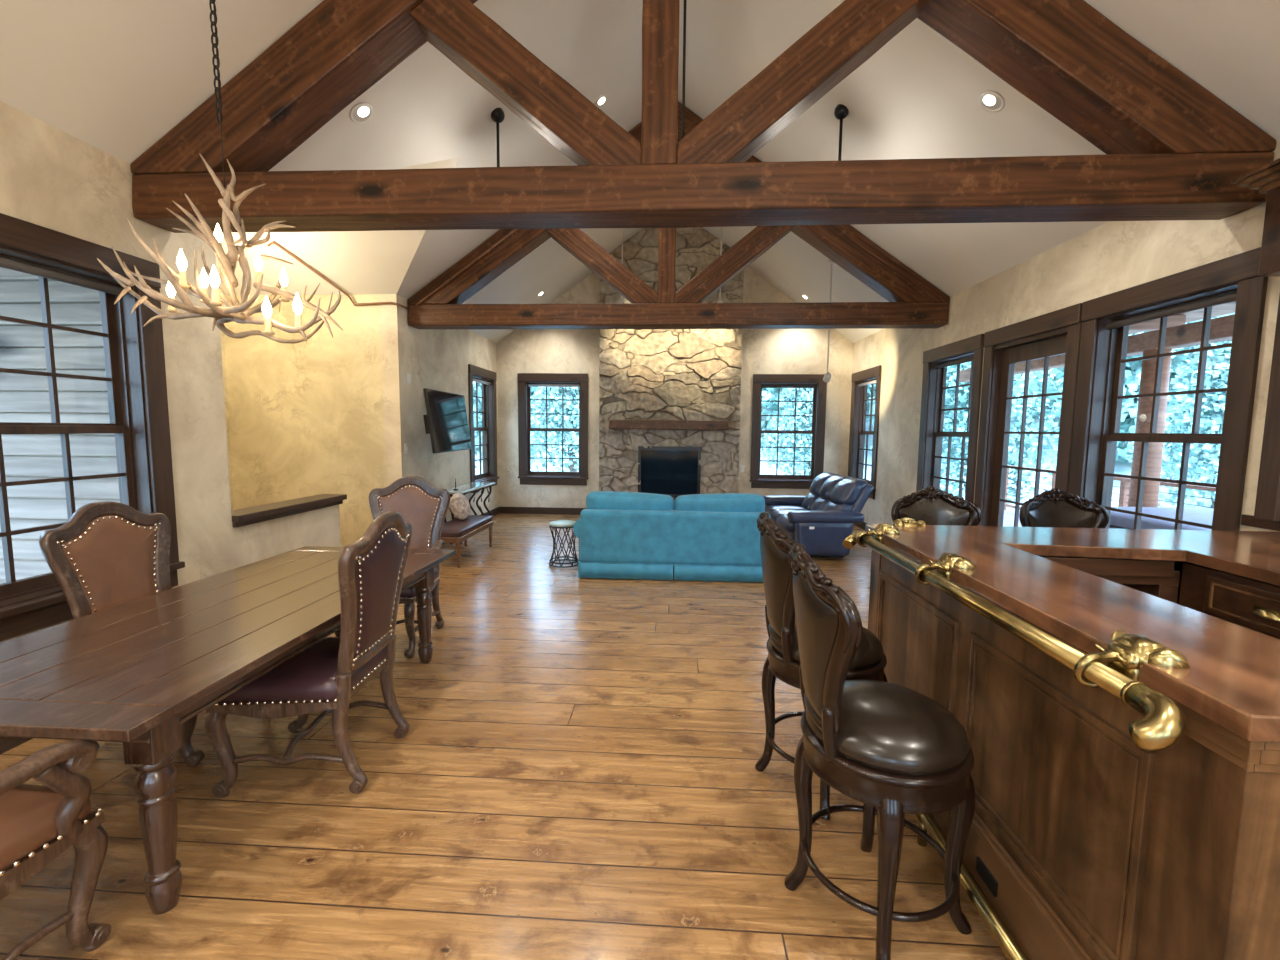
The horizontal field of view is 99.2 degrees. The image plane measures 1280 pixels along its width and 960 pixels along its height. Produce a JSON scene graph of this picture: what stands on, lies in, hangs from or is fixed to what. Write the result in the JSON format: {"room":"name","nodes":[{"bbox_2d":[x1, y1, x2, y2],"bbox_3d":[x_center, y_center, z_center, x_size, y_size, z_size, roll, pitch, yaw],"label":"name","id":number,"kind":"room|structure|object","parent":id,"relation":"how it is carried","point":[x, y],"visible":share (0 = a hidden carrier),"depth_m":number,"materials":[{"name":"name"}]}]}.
{"room":"open-plan living room","nodes":[
{"label":"open-plan living room","id":0,"kind":"room"},
{"bbox_2d":[22,391,115,476],"bbox_3d":[-4.195,-0.231,3.984,1.949,3.443,0.139,1,5,3],"label":"wall","id":1,"kind":"structure","parent":0,"point":[22,391],"depth_m":3.89,"materials":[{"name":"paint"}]},
{"bbox_2d":[0,267,119,583],"bbox_3d":[-4.801,-0.181,3.925,3.148,3.342,0.056,1,5,3],"label":"siding","id":2,"kind":"object","parent":1,"relation":"attached to","point":[22,347],"depth_m":3.85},
{"bbox_2d":[219,295,233,510],"bbox_3d":[-5.180,-0.870,5.373,0.200,4.439,2.900,1,5,3],"label":"wall","id":3,"kind":"structure","parent":0,"point":[221,332],"depth_m":6.61,"materials":[{"name":"paint"}]},
{"bbox_2d":[0,101,498,642],"bbox_3d":[-3.146,-0.325,3.480,0.200,3.143,13.400,1,5,3],"label":"wall","id":4,"kind":"structure","parent":0,"point":[51,178],"depth_m":3.76,"materials":[{"name":"paint"}]},
{"bbox_2d":[0,213,184,640],"bbox_3d":[-3.156,-0.271,2.862,0.255,2.050,1.320,1,5,3],"label":"window","id":5,"kind":"structure","parent":4,"relation":"in","point":[134,356],"depth_m":3.15,"materials":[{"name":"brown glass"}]},
{"bbox_2d":[0,257,123,295],"bbox_3d":[-3.121,-1.077,2.785,0.046,0.046,0.940,1,5,3],"label":"roller shade","id":6,"kind":"object","parent":5,"relation":"attached to","point":[6,263],"depth_m":2.91,"materials":[{"name":"fabric"}]},
{"bbox_2d":[0,507,499,753],"bbox_3d":[-3.050,1.179,3.614,0.020,0.125,13.400,1,5,3],"label":"baseboard","id":7,"kind":"structure","parent":4,"relation":"attached to","point":[6,743],"depth_m":2.69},
{"bbox_2d":[231,494,346,527],"bbox_3d":[-3.054,0.245,4.710,0.255,0.090,1.350,1,5,3],"label":"trim","id":8,"kind":"structure","parent":4,"relation":"on","point":[256,514],"depth_m":4.56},
{"bbox_2d":[423,388,471,453],"bbox_3d":[-2.538,-0.740,6.920,0.380,0.748,1.320,1,5,0],"label":"television","id":9,"kind":"object","parent":4,"relation":"attached to","point":[446,421],"visible":1,"depth_m":6.78,"materials":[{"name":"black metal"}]},
{"bbox_2d":[468,364,498,490],"bbox_3d":[-2.763,-0.874,9.362,0.255,2.050,1.320,1,5,3],"label":"window","id":10,"kind":"structure","parent":4,"relation":"in","point":[487,378],"depth_m":9.79,"materials":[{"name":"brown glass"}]},
{"bbox_2d":[473,378,489,384],"bbox_3d":[-2.728,-1.680,9.285,0.046,0.046,0.940,1,5,3],"label":"roller shade","id":11,"kind":"object","parent":10,"relation":"attached to","point":[486,381],"depth_m":9.41,"materials":[{"name":"fabric"}]},
{"bbox_2d":[221,294,385,546],"bbox_3d":[-4.030,-0.588,6.688,1.950,3.253,0.200,1,5,3],"label":"wall","id":12,"kind":"structure","parent":0,"point":[306,419],"depth_m":6.56,"materials":[{"name":"paint"}]},
{"bbox_2d":[0,513,1007,959],"bbox_3d":[-0.840,1.333,3.495,8.750,0.120,13.800,1,5,3],"label":"floor","id":13,"kind":"structure","parent":0,"point":[574,775],"depth_m":2.26,"materials":[{"name":"brown wood"}]},
{"bbox_2d":[0,739,110,959],"bbox_3d":[-1.958,0.858,1.330,0.759,1.208,0.710,1,5,3],"label":"armchair","id":14,"kind":"object","parent":13,"relation":"on","point":[38,823],"visible":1,"depth_m":1.54,"materials":[{"name":"brown wood"}]},
{"bbox_2d":[39,501,204,766],"bbox_3d":[-2.395,0.718,2.787,0.710,1.208,0.612,1,5,3],"label":"dining chair","id":15,"kind":"object","parent":13,"relation":"on","point":[107,554],"visible":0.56,"depth_m":2.71,"materials":[{"name":"leather"}]},
{"bbox_2d":[60,515,156,613],"bbox_3d":[-2.670,0.466,2.780,0.131,0.575,0.495,1,5,3],"label":"cushion","id":16,"kind":"object","parent":15,"relation":"on","point":[107,561],"depth_m":2.71,"materials":[{"name":"beige leather"}]},
{"bbox_2d":[0,546,455,914],"bbox_3d":[-1.930,0.960,2.764,1.110,0.740,2.335,1,5,3],"label":"dining table","id":17,"kind":"object","parent":13,"relation":"on","point":[131,673],"visible":0.96,"depth_m":2.03,"materials":[{"name":"brown wood"}]},
{"bbox_2d":[204,511,411,796],"bbox_3d":[-1.494,0.747,2.561,0.710,1.208,0.612,1,5,0],"label":"dining chair","id":18,"kind":"object","parent":13,"relation":"on","point":[326,675],"visible":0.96,"depth_m":2.37,"materials":[{"name":"brown wood"}]},
{"bbox_2d":[353,526,405,658],"bbox_3d":[-1.214,0.503,2.536,0.131,0.575,0.495,1,5,0],"label":"cushion","id":19,"kind":"object","parent":18,"relation":"on","point":[380,559],"depth_m":2.46,"materials":[{"name":"leather"}]},
{"bbox_2d":[334,476,449,657],"bbox_3d":[-1.843,0.604,4.065,0.759,1.208,0.710,1,5,3],"label":"armchair","id":20,"kind":"object","parent":13,"relation":"on","point":[423,505],"visible":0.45,"depth_m":4.28,"materials":[{"name":"leather"}]},
{"bbox_2d":[378,485,440,548],"bbox_3d":[-1.824,0.330,4.317,0.528,0.574,0.132,1,5,3],"label":"cushion","id":21,"kind":"object","parent":20,"relation":"on","point":[418,505],"depth_m":4.29,"materials":[{"name":"beige leather"}]},
{"bbox_2d":[440,515,494,567],"bbox_3d":[-2.210,0.732,6.787,0.430,0.440,1.209,1,5,3],"label":"bench","id":22,"kind":"object","parent":13,"relation":"on","point":[457,531],"visible":0.83,"depth_m":6.53,"materials":[{"name":"leather"}]},
{"bbox_2d":[449,493,470,519],"bbox_3d":[-2.299,0.334,6.961,0.255,0.312,0.400,-1,6,-17],"label":"throw pillow","id":23,"kind":"object","parent":22,"relation":"on","point":[459,504],"visible":0.99,"depth_m":6.79,"materials":[{"name":"fabric"}]},
{"bbox_2d":[443,482,495,543],"bbox_3d":[-2.555,0.463,8.095,0.400,0.744,1.440,1,5,3],"label":"console table","id":24,"kind":"object","parent":13,"relation":"on","point":[470,487],"visible":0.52,"depth_m":8.32,"materials":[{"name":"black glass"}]},
{"bbox_2d":[549,520,578,567],"bbox_3d":[-0.894,0.746,6.421,0.365,0.495,0.365,1,5,3],"label":"side table","id":25,"kind":"object","parent":13,"relation":"on","point":[560,524],"visible":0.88,"depth_m":6.35,"materials":[{"name":"metal"}]},
{"bbox_2d":[599,227,743,502],"bbox_3d":[0.524,-1.980,9.573,2.480,5.374,0.535,1,5,3],"label":"fireplace","id":26,"kind":"object","parent":13,"relation":"on","point":[669,399],"visible":0.78,"depth_m":9.56,"materials":[{"name":"stone"}]},
{"bbox_2d":[573,491,769,581],"bbox_3d":[0.388,0.565,6.210,2.156,0.904,0.992,1,5,3],"label":"sofa","id":27,"kind":"object","parent":13,"relation":"on","point":[621,535],"visible":0.91,"depth_m":5.76,"materials":[{"name":"teal fabric"}]},
{"bbox_2d":[586,491,674,509],"bbox_3d":[-0.106,0.368,6.017,0.970,0.486,0.327,1,5,3],"label":"cushion","id":28,"kind":"object","parent":27,"relation":"on","point":[595,500],"depth_m":5.87,"materials":[{"name":"teal fabric"}]},
{"bbox_2d":[674,493,764,511],"bbox_3d":[0.862,0.383,5.960,0.970,0.486,0.327,1,5,3],"label":"cushion","id":29,"kind":"object","parent":27,"relation":"on","point":[716,502],"depth_m":5.81,"materials":[{"name":"teal fabric"}]},
{"bbox_2d":[763,473,872,556],"bbox_3d":[2.383,0.428,7.544,1.121,0.990,1.790,1,5,0],"label":"reclining sofa","id":30,"kind":"object","parent":13,"relation":"on","point":[821,520],"visible":0.98,"depth_m":6.83,"materials":[{"name":"blue leather"}]},
{"bbox_2d":[777,515,793,531],"bbox_3d":[2.148,0.567,7.104,0.660,0.210,0.453,1,5,0],"label":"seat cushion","id":31,"kind":"object","parent":30,"relation":"on","point":[782,520],"depth_m":6.95,"materials":[{"name":"blue leather"}]},
{"bbox_2d":[765,505,808,514],"bbox_3d":[2.155,0.483,8.007,0.660,0.210,0.453,1,5,0],"label":"seat cushion","id":32,"kind":"object","parent":30,"relation":"on","point":[769,508],"depth_m":7.89,"materials":[{"name":"blue leather"}]},
{"bbox_2d":[770,510,806,524],"bbox_3d":[2.152,0.525,7.555,0.660,0.210,0.453,1,5,0],"label":"seat cushion","id":33,"kind":"object","parent":30,"relation":"on","point":[774,514],"depth_m":7.50,"materials":[{"name":"blue leather"}]},
{"bbox_2d":[801,473,838,510],"bbox_3d":[2.654,0.180,7.974,0.517,0.570,0.453,1,5,0],"label":"cushion","id":34,"kind":"object","parent":30,"relation":"on","point":[807,502],"depth_m":7.87,"materials":[{"name":"blue leather"}]},
{"bbox_2d":[810,475,850,510],"bbox_3d":[2.651,0.222,7.523,0.517,0.570,0.453,1,5,0],"label":"cushion","id":35,"kind":"object","parent":30,"relation":"on","point":[830,482],"depth_m":7.44,"materials":[{"name":"blue leather"}]},
{"bbox_2d":[823,478,867,510],"bbox_3d":[2.647,0.264,7.072,0.517,0.570,0.453,1,5,0],"label":"cushion","id":36,"kind":"object","parent":30,"relation":"on","point":[847,494],"depth_m":6.86,"materials":[{"name":"blue leather"}]},
{"bbox_2d":[755,512,887,819],"bbox_3d":[0.798,0.765,2.486,0.576,1.251,0.577,-1,6,-16],"label":"bar stool","id":37,"kind":"object","parent":13,"relation":"on","point":[782,662],"visible":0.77,"depth_m":2.32,"materials":[{"name":"wood"}]},
{"bbox_2d":[760,531,790,637],"bbox_3d":[0.586,0.446,2.433,0.095,0.474,0.439,0,5,-1],"label":"cushion","id":38,"kind":"object","parent":37,"relation":"on","point":[775,546],"depth_m":2.31,"materials":[{"name":"leather"}]},
{"bbox_2d":[784,543,974,959],"bbox_3d":[0.758,0.828,1.808,0.576,1.251,0.577,-1,5,-12],"label":"bar stool","id":39,"kind":"object","parent":13,"relation":"on","point":[894,749],"visible":1,"depth_m":1.62,"materials":[{"name":"leather"}]},
{"bbox_2d":[793,568,836,719],"bbox_3d":[0.545,0.507,1.770,0.095,0.474,0.439,1,5,3],"label":"cushion","id":40,"kind":"object","parent":39,"relation":"on","point":[814,594],"depth_m":1.64,"materials":[{"name":"leather"}]},
{"bbox_2d":[891,486,980,525],"bbox_3d":[1.919,0.688,3.425,0.577,1.251,0.576,0,5,-8],"label":"bar stool","id":41,"kind":"object","parent":13,"relation":"on","point":[930,505],"visible":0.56,"depth_m":3.59,"materials":[{"name":"leather"}]},
{"bbox_2d":[899,497,969,525],"bbox_3d":[1.929,0.348,3.610,0.439,0.474,0.095,1,5,7],"label":"cushion","id":42,"kind":"object","parent":41,"relation":"on","point":[931,510],"depth_m":3.59,"materials":[{"name":"leather"}]},
{"bbox_2d":[915,814,1028,959],"bbox_3d":[1.096,1.354,2.021,0.056,0.149,1.860,1,5,3],"label":"rail","id":43,"kind":"object","parent":13,"relation":"on","point":[1001,933],"visible":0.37,"depth_m":1.71,"materials":[{"name":"gold metal"}]},
{"bbox_2d":[1019,488,1108,527],"bbox_3d":[2.734,0.700,3.379,0.577,1.251,0.576,-1,6,-14],"label":"bar stool","id":44,"kind":"object","parent":13,"relation":"on","point":[1054,507],"visible":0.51,"depth_m":3.54,"materials":[{"name":"leather"}]},
{"bbox_2d":[1027,499,1096,527],"bbox_3d":[2.721,0.360,3.564,0.439,0.474,0.095,1,5,1],"label":"cushion","id":45,"kind":"object","parent":44,"relation":"on","point":[1062,513],"depth_m":3.54,"materials":[{"name":"leather"}]},
{"bbox_2d":[868,536,1279,959],"bbox_3d":[1.358,0.904,1.989,0.416,1.055,1.960,1,5,3],"label":"bar cabinet","id":46,"kind":"object","parent":13,"relation":"on","point":[1086,843],"visible":0.59,"depth_m":1.39,"materials":[{"name":"brown wood"}]},
{"bbox_2d":[976,856,997,896],"bbox_3d":[1.137,1.300,1.787,0.010,0.050,0.110,1,5,3],"label":"outlet","id":47,"kind":"object","parent":46,"relation":"attached to","point":[984,871],"depth_m":1.78,"materials":[{"name":"black plastic"}]},
{"bbox_2d":[856,517,1279,741],"bbox_3d":[2.132,0.384,1.704,2.223,0.134,2.572,1,5,3],"label":"countertop","id":48,"kind":"structure","parent":46,"relation":"on","point":[1232,680],"depth_m":1.62,"materials":[{"name":"brown wood"}]},
{"bbox_2d":[842,531,1185,751],"bbox_3d":[1.051,0.391,1.935,0.106,0.101,1.856,1,5,3],"label":"rail","id":49,"kind":"object","parent":48,"relation":"attached to","point":[1163,725],"visible":0.91,"depth_m":1.23,"materials":[{"name":"gold metal"}]},
{"bbox_2d":[1037,555,1184,603],"bbox_3d":[2.450,0.852,2.663,1.678,1.055,0.480,1,5,3],"label":"bar cabinet","id":50,"kind":"object","parent":13,"relation":"on","point":[1158,578],"visible":0.17,"depth_m":2.41,"materials":[{"name":"brown wood"}]},
{"bbox_2d":[1179,562,1279,638],"bbox_3d":[2.743,0.976,1.439,0.944,1.040,1.970,1,5,3],"label":"base cabinet","id":51,"kind":"object","parent":13,"relation":"on","point":[1252,604],"visible":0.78,"depth_m":2.16,"materials":[{"name":"brown wood"}]},
{"bbox_2d":[0,0,1279,342],"bbox_3d":[-0.801,-2.901,3.099,8.750,2.380,13.800,1,5,3],"label":"ceiling","id":52,"kind":"structure","parent":0,"point":[114,76],"depth_m":4.21,"materials":[{"name":"paint"}]},
{"bbox_2d":[97,0,342,343],"bbox_3d":[-2.034,-1.632,2.536,1.462,2.024,0.740,1,5,3],"label":"antler chandelier","id":53,"kind":"object","parent":52,"relation":"hanging from","point":[227,311],"visible":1,"depth_m":2.48,"materials":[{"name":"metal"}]},
{"bbox_2d":[166,282,178,312],"bbox_3d":[-2.386,-0.939,2.773,0.052,0.173,0.052,1,5,3],"label":"bulb","id":54,"kind":"object","parent":53,"relation":"attached to","point":[170,290],"depth_m":2.76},
{"bbox_2d":[176,249,190,288],"bbox_3d":[-2.017,-0.931,2.400,0.052,0.173,0.052,1,5,3],"label":"bulb","id":55,"kind":"object","parent":53,"relation":"attached to","point":[181,262],"depth_m":2.39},
{"bbox_2d":[199,268,208,303],"bbox_3d":[-2.123,-0.947,2.656,0.052,0.173,0.052,1,5,3],"label":"bulb","id":56,"kind":"object","parent":53,"relation":"attached to","point":[203,279],"depth_m":2.65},
{"bbox_2d":[209,265,222,305],"bbox_3d":[-1.831,-0.838,2.347,0.052,0.173,0.052,1,5,3],"label":"bulb","id":57,"kind":"object","parent":53,"relation":"attached to","point":[214,278],"depth_m":2.34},
{"bbox_2d":[213,223,222,256],"bbox_3d":[-2.192,-1.246,2.834,0.052,0.173,0.052,1,5,3],"label":"bulb","id":58,"kind":"object","parent":53,"relation":"attached to","point":[218,234],"depth_m":2.82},
{"bbox_2d":[253,251,262,283],"bbox_3d":[-1.842,-1.020,2.633,0.052,0.173,0.052,1,5,3],"label":"bulb","id":59,"kind":"object","parent":53,"relation":"attached to","point":[258,263],"depth_m":2.62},
{"bbox_2d":[261,296,274,335],"bbox_3d":[-1.639,-0.723,2.396,0.052,0.173,0.052,1,5,3],"label":"bulb","id":60,"kind":"object","parent":53,"relation":"attached to","point":[269,323],"depth_m":2.39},
{"bbox_2d":[279,267,289,301],"bbox_3d":[-1.786,-0.980,2.733,0.052,0.173,0.052,1,5,3],"label":"bulb","id":61,"kind":"object","parent":53,"relation":"attached to","point":[283,277],"depth_m":2.72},
{"bbox_2d":[293,293,302,326],"bbox_3d":[-1.498,-0.734,2.387,0.052,0.173,0.052,1,5,3],"label":"bulb","id":62,"kind":"object","parent":53,"relation":"attached to","point":[297,305],"depth_m":2.38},
{"bbox_2d":[267,241,409,309],"bbox_3d":[-3.383,-2.302,6.206,1.393,0.556,0.280,-2,6,-25],"label":"crown molding","id":63,"kind":"structure","parent":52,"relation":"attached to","point":[274,242],"depth_m":6.23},
{"bbox_2d":[349,102,372,123],"bbox_3d":[-1.994,-2.627,3.901,0.147,0.105,0.177,1,5,8],"label":"recessed light","id":64,"kind":"object","parent":52,"relation":"in","point":[362,112],"visible":1,"depth_m":3.90,"materials":[{"name":"white ceramic"}]},
{"bbox_2d":[491,107,504,166],"bbox_3d":[-1.240,-2.876,4.758,0.240,0.717,0.240,1,5,3],"label":"stem","id":65,"kind":"object","parent":52,"relation":"attached to","point":[497,115],"visible":0.37,"depth_m":4.72,"materials":[{"name":"black metal"}]},
{"bbox_2d":[593,94,606,108],"bbox_3d":[-0.401,-3.800,5.477,0.147,0.105,0.177,1,5,8],"label":"recessed light","id":66,"kind":"object","parent":52,"relation":"in","point":[601,100],"visible":0.85,"depth_m":5.46,"materials":[{"name":"white ceramic"}]},
{"bbox_2d":[619,228,624,302],"bbox_3d":[-0.268,-3.330,8.212,0.100,1.415,0.137,1,5,3],"label":"spotlight","id":67,"kind":"object","parent":52,"relation":"hanging from","point":[621,300],"visible":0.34,"depth_m":8.21,"materials":[{"name":"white metal"}]},
{"bbox_2d":[407,101,949,328],"bbox_3d":[0.376,-3.108,6.460,6.385,2.542,0.282,1,5,3],"label":"roof truss","id":68,"kind":"object","parent":52,"relation":"attached to","point":[914,302],"visible":0.7,"depth_m":6.42,"materials":[{"name":"wood"}]},
{"bbox_2d":[415,229,517,306],"bbox_3d":[-1.742,-2.760,6.459,1.934,1.364,0.040,1,5,3],"label":"wooden beam","id":69,"kind":"structure","parent":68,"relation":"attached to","point":[514,230],"depth_m":6.49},
{"bbox_2d":[130,0,1275,232],"bbox_3d":[0.173,-2.795,3.086,6.385,2.542,0.282,1,5,3],"label":"roof truss","id":70,"kind":"object","parent":52,"relation":"attached to","point":[1173,149],"visible":0.98,"depth_m":3.06,"materials":[{"name":"wood"}]},
{"bbox_2d":[682,0,686,137],"bbox_3d":[0.267,-2.760,3.239,0.017,1.900,0.017,1,5,3],"label":"conduit pipe","id":71,"kind":"object","parent":70,"relation":"attached to","point":[685,1],"visible":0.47,"depth_m":3.26,"materials":[{"name":"metal"}]},
{"bbox_2d":[717,227,722,302],"bbox_3d":[1.229,-3.329,8.273,0.100,1.415,0.137,1,5,3],"label":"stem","id":72,"kind":"object","parent":52,"relation":"hanging from","point":[719,300],"visible":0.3,"depth_m":8.26,"materials":[{"name":"black metal"}]},
{"bbox_2d":[823,260,833,381],"bbox_3d":[2.572,-2.143,7.396,0.100,1.615,0.137,1,5,3],"label":"pendant light","id":73,"kind":"object","parent":52,"relation":"hanging from","point":[827,376],"visible":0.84,"depth_m":7.41,"materials":[{"name":"black metal"}]},
{"bbox_2d":[834,104,848,160],"bbox_3d":[1.734,-2.879,4.719,0.240,0.717,0.240,1,5,3],"label":"stem","id":74,"kind":"object","parent":52,"relation":"attached to","point":[841,111],"visible":0.38,"depth_m":4.69,"materials":[{"name":"black metal"}]},
{"bbox_2d":[979,90,1004,112],"bbox_3d":[2.401,-2.583,3.720,0.147,0.105,0.177,0,5,-1],"label":"recessed light","id":75,"kind":"object","parent":52,"relation":"in","point":[990,101],"visible":1,"depth_m":3.71,"materials":[{"name":"white ceramic"}]},
{"bbox_2d":[497,267,852,507],"bbox_3d":[0.567,-2.078,9.935,6.800,5.503,0.200,1,5,3],"label":"wall","id":76,"kind":"structure","parent":0,"point":[764,351],"depth_m":9.89,"materials":[{"name":"paint"}]},
{"bbox_2d":[500,507,585,514],"bbox_3d":[0.535,0.609,10.075,6.400,0.125,0.020,1,5,3],"label":"baseboard","id":77,"kind":"structure","parent":76,"relation":"attached to","point":[520,510],"depth_m":10.21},
{"bbox_2d":[518,373,588,485],"bbox_3d":[-1.601,-0.936,10.144,1.320,2.050,0.255,1,5,3],"label":"window","id":78,"kind":"structure","parent":76,"relation":"in","point":[526,381],"depth_m":10.10,"materials":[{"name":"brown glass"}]},
{"bbox_2d":[528,384,578,386],"bbox_3d":[-1.596,-1.740,10.041,0.940,0.046,0.046,1,5,3],"label":"roller shade","id":79,"kind":"object","parent":78,"relation":"attached to","point":[529,385],"depth_m":10.02,"materials":[{"name":"fabric"}]},
{"bbox_2d":[750,374,826,488],"bbox_3d":[2.671,-0.873,9.892,1.320,2.050,0.255,1,5,3],"label":"window","id":80,"kind":"structure","parent":76,"relation":"in","point":[815,381],"depth_m":9.83,"materials":[{"name":"brown wood"}]},
{"bbox_2d":[762,385,815,387],"bbox_3d":[2.676,-1.677,9.789,0.940,0.046,0.046,1,5,3],"label":"roller shade","id":81,"kind":"object","parent":80,"relation":"attached to","point":[763,386],"depth_m":9.77,"materials":[{"name":"fabric"}]},
{"bbox_2d":[847,139,1279,531],"bbox_3d":[3.442,-0.228,3.091,0.200,3.143,13.400,1,5,3],"label":"wall","id":82,"kind":"structure","parent":0,"point":[1110,257],"depth_m":4.53,"materials":[{"name":"paint"}]},
{"bbox_2d":[854,522,867,529],"bbox_3d":[3.318,1.273,3.238,0.020,0.125,13.400,1,5,3],"label":"baseboard","id":83,"kind":"structure","parent":82,"relation":"attached to","point":[861,525],"depth_m":8.95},
{"bbox_2d":[848,365,881,498],"bbox_3d":[3.772,-0.780,9.006,0.255,2.050,1.320,1,5,3],"label":"window","id":84,"kind":"structure","parent":82,"relation":"in","point":[860,380],"depth_m":9.43,"materials":[{"name":"brown wood"}]},
{"bbox_2d":[858,380,875,386],"bbox_3d":[3.752,-1.587,8.933,0.046,0.046,0.940,1,5,3],"label":"roller shade","id":85,"kind":"object","parent":84,"relation":"attached to","point":[861,383],"depth_m":9.07,"materials":[{"name":"fabric"}]},
{"bbox_2d":[916,334,983,501],"bbox_3d":[3.607,-0.527,6.273,0.255,2.050,1.320,1,5,3],"label":"window","id":86,"kind":"structure","parent":82,"relation":"in","point":[936,361],"depth_m":6.47,"materials":[{"name":"brown wood"}]},
{"bbox_2d":[933,356,973,368],"bbox_3d":[3.587,-1.333,6.199,0.046,0.046,0.940,1,5,3],"label":"roller shade","id":87,"kind":"object","parent":86,"relation":"attached to","point":[938,364],"depth_m":6.26,"materials":[{"name":"fabric"}]},
{"bbox_2d":[974,303,1081,526],"bbox_3d":[3.533,-0.128,4.956,0.234,2.600,1.300,1,5,3],"label":"door","id":88,"kind":"structure","parent":82,"relation":"in","point":[1058,332],"depth_m":5.09,"materials":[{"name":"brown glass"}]},
{"bbox_2d":[1068,247,1267,530],"bbox_3d":[3.446,-0.281,3.619,0.255,2.050,1.320,1,5,3],"label":"window","id":89,"kind":"structure","parent":82,"relation":"in","point":[1106,320],"depth_m":3.52,"materials":[{"name":"brown wood"}]},
{"bbox_2d":[1106,292,1236,329],"bbox_3d":[3.426,-1.087,3.546,0.046,0.046,0.940,1,5,3],"label":"roller shade","id":90,"kind":"object","parent":89,"relation":"attached to","point":[1231,297],"depth_m":3.48,"materials":[{"name":"fabric"}]},
{"bbox_2d":[1231,158,1279,520],"bbox_3d":[3.119,-0.611,2.295,0.359,1.713,1.050,1,5,3],"label":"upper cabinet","id":91,"kind":"object","parent":82,"relation":"attached to","point":[1265,179],"visible":1,"depth_m":2.73,"materials":[{"name":"brown wood"}]},
{"bbox_2d":[1241,514,1279,530],"bbox_3d":[3.241,0.336,1.727,0.021,0.059,2.560,1,5,3],"label":"backsplash","id":92,"kind":"structure","parent":82,"relation":"attached to","point":[1247,520],"depth_m":2.90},
{"bbox_2d":[1128,304,1235,334],"bbox_3d":[5.840,-2.180,5.381,4.240,0.150,13.800,1,5,3],"label":"ceiling","id":93,"kind":"structure","parent":0,"point":[1222,309],"depth_m":7.42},
{"bbox_2d":[1129,315,1185,330],"bbox_3d":[5.772,-2.211,7.696,3.550,0.200,0.140,1,5,3],"label":"rafter","id":94,"kind":"object","parent":93,"relation":"attached to","point":[1174,320],"visible":0.24,"depth_m":7.55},
{"label":"outside","id":95,"kind":"structure","parent":0,"visible":0},
{"bbox_2d":[1003,509,1021,526],"bbox_3d":[5.646,1.301,5.514,3.940,0.190,13.400,1,5,3],"label":"porch deck","id":96,"kind":"object","parent":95,"point":[1008,520],"depth_m":10.46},
{"bbox_2d":[1004,465,1215,509],"bbox_3d":[7.430,0.731,5.555,0.100,0.970,12.800,1,5,3],"label":"porch railing","id":97,"kind":"object","parent":96,"relation":"on","point":[1123,494],"visible":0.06,"depth_m":8.53,"materials":[{"name":"wood"}]},
{"bbox_2d":[1128,349,1171,506],"bbox_3d":[6.583,-0.297,7.070,0.300,2.720,0.295,1,5,3],"label":"porch post","id":98,"kind":"object","parent":96,"relation":"on","point":[1155,449],"visible":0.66,"depth_m":6.96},
{"bbox_2d":[1109,507,1213,529],"bbox_3d":[5.709,0.792,5.262,1.900,0.870,2.000,1,5,3],"label":"hot tub","id":99,"kind":"object","parent":96,"relation":"on","point":[1118,520],"visible":0.11,"depth_m":5.38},
{"bbox_3d":[6.814,-0.652,10.897,0.300,2.720,0.295,1,5,3],"label":"porch post","id":100,"kind":"object","parent":96,"relation":"on","visible":0},
{"bbox_2d":[959,314,1234,381],"bbox_3d":[6.522,-1.655,5.691,0.240,0.240,12.000,1,5,3],"label":"beam","id":101,"kind":"structure","parent":100,"relation":"on","point":[1221,328],"depth_m":6.66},
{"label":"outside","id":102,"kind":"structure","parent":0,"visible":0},
{"bbox_2d":[474,372,1212,511],"bbox_3d":[2.156,-9.215,34.229,150.000,17.011,130.000,1,5,3],"label":"hillside","id":103,"kind":"structure","parent":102,"point":[1123,468],"depth_m":24.77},
{"bbox_2d":[473,381,482,468],"bbox_3d":[-7.809,-2.677,20.169,4.645,7.643,3.986,-3,6,-32],"label":"tree","id":104,"kind":"object","parent":103,"relation":"on","point":[474,385],"visible":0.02,"depth_m":20.76,"materials":[{"name":"green plant"}]},
{"bbox_2d":[530,387,578,471],"bbox_3d":[-2.756,-2.688,21.351,4.591,7.686,4.984,2,6,16],"label":"tree","id":105,"kind":"object","parent":103,"relation":"on","point":[570,407],"visible":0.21,"depth_m":20.59,"materials":[{"name":"green plant"}]},
{"bbox_2d":[761,388,812,474],"bbox_3d":[6.618,-1.938,21.167,3.687,6.174,4.004,0,5,-1],"label":"tree","id":106,"kind":"object","parent":103,"relation":"on","point":[803,394],"visible":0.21,"depth_m":20.85,"materials":[{"name":"green plant"}]},
{"bbox_2d":[473,317,1214,464],"bbox_3d":[-0.079,-4.512,13.643,81.491,11.639,59.177,0,5,-3],"label":"woodland","id":107,"kind":"object","parent":103,"relation":"on","point":[1132,369],"visible":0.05,"depth_m":23.70,"materials":[{"name":"green plant"}]},
{"bbox_2d":[940,361,1059,503],"bbox_3d":[10.906,-2.445,17.620,4.202,8.056,4.896,-2,6,-26],"label":"tree","id":108,"kind":"object","parent":103,"relation":"on","point":[963,395],"visible":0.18,"depth_m":17.02,"materials":[{"name":"green plant"}]},
{"bbox_2d":[1125,313,1234,507],"bbox_3d":[14.026,-1.043,13.160,3.884,5.988,3.576,-1,6,-16],"label":"tree","id":109,"kind":"object","parent":103,"relation":"on","point":[1218,360],"visible":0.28,"depth_m":13.03,"materials":[{"name":"green plant"}]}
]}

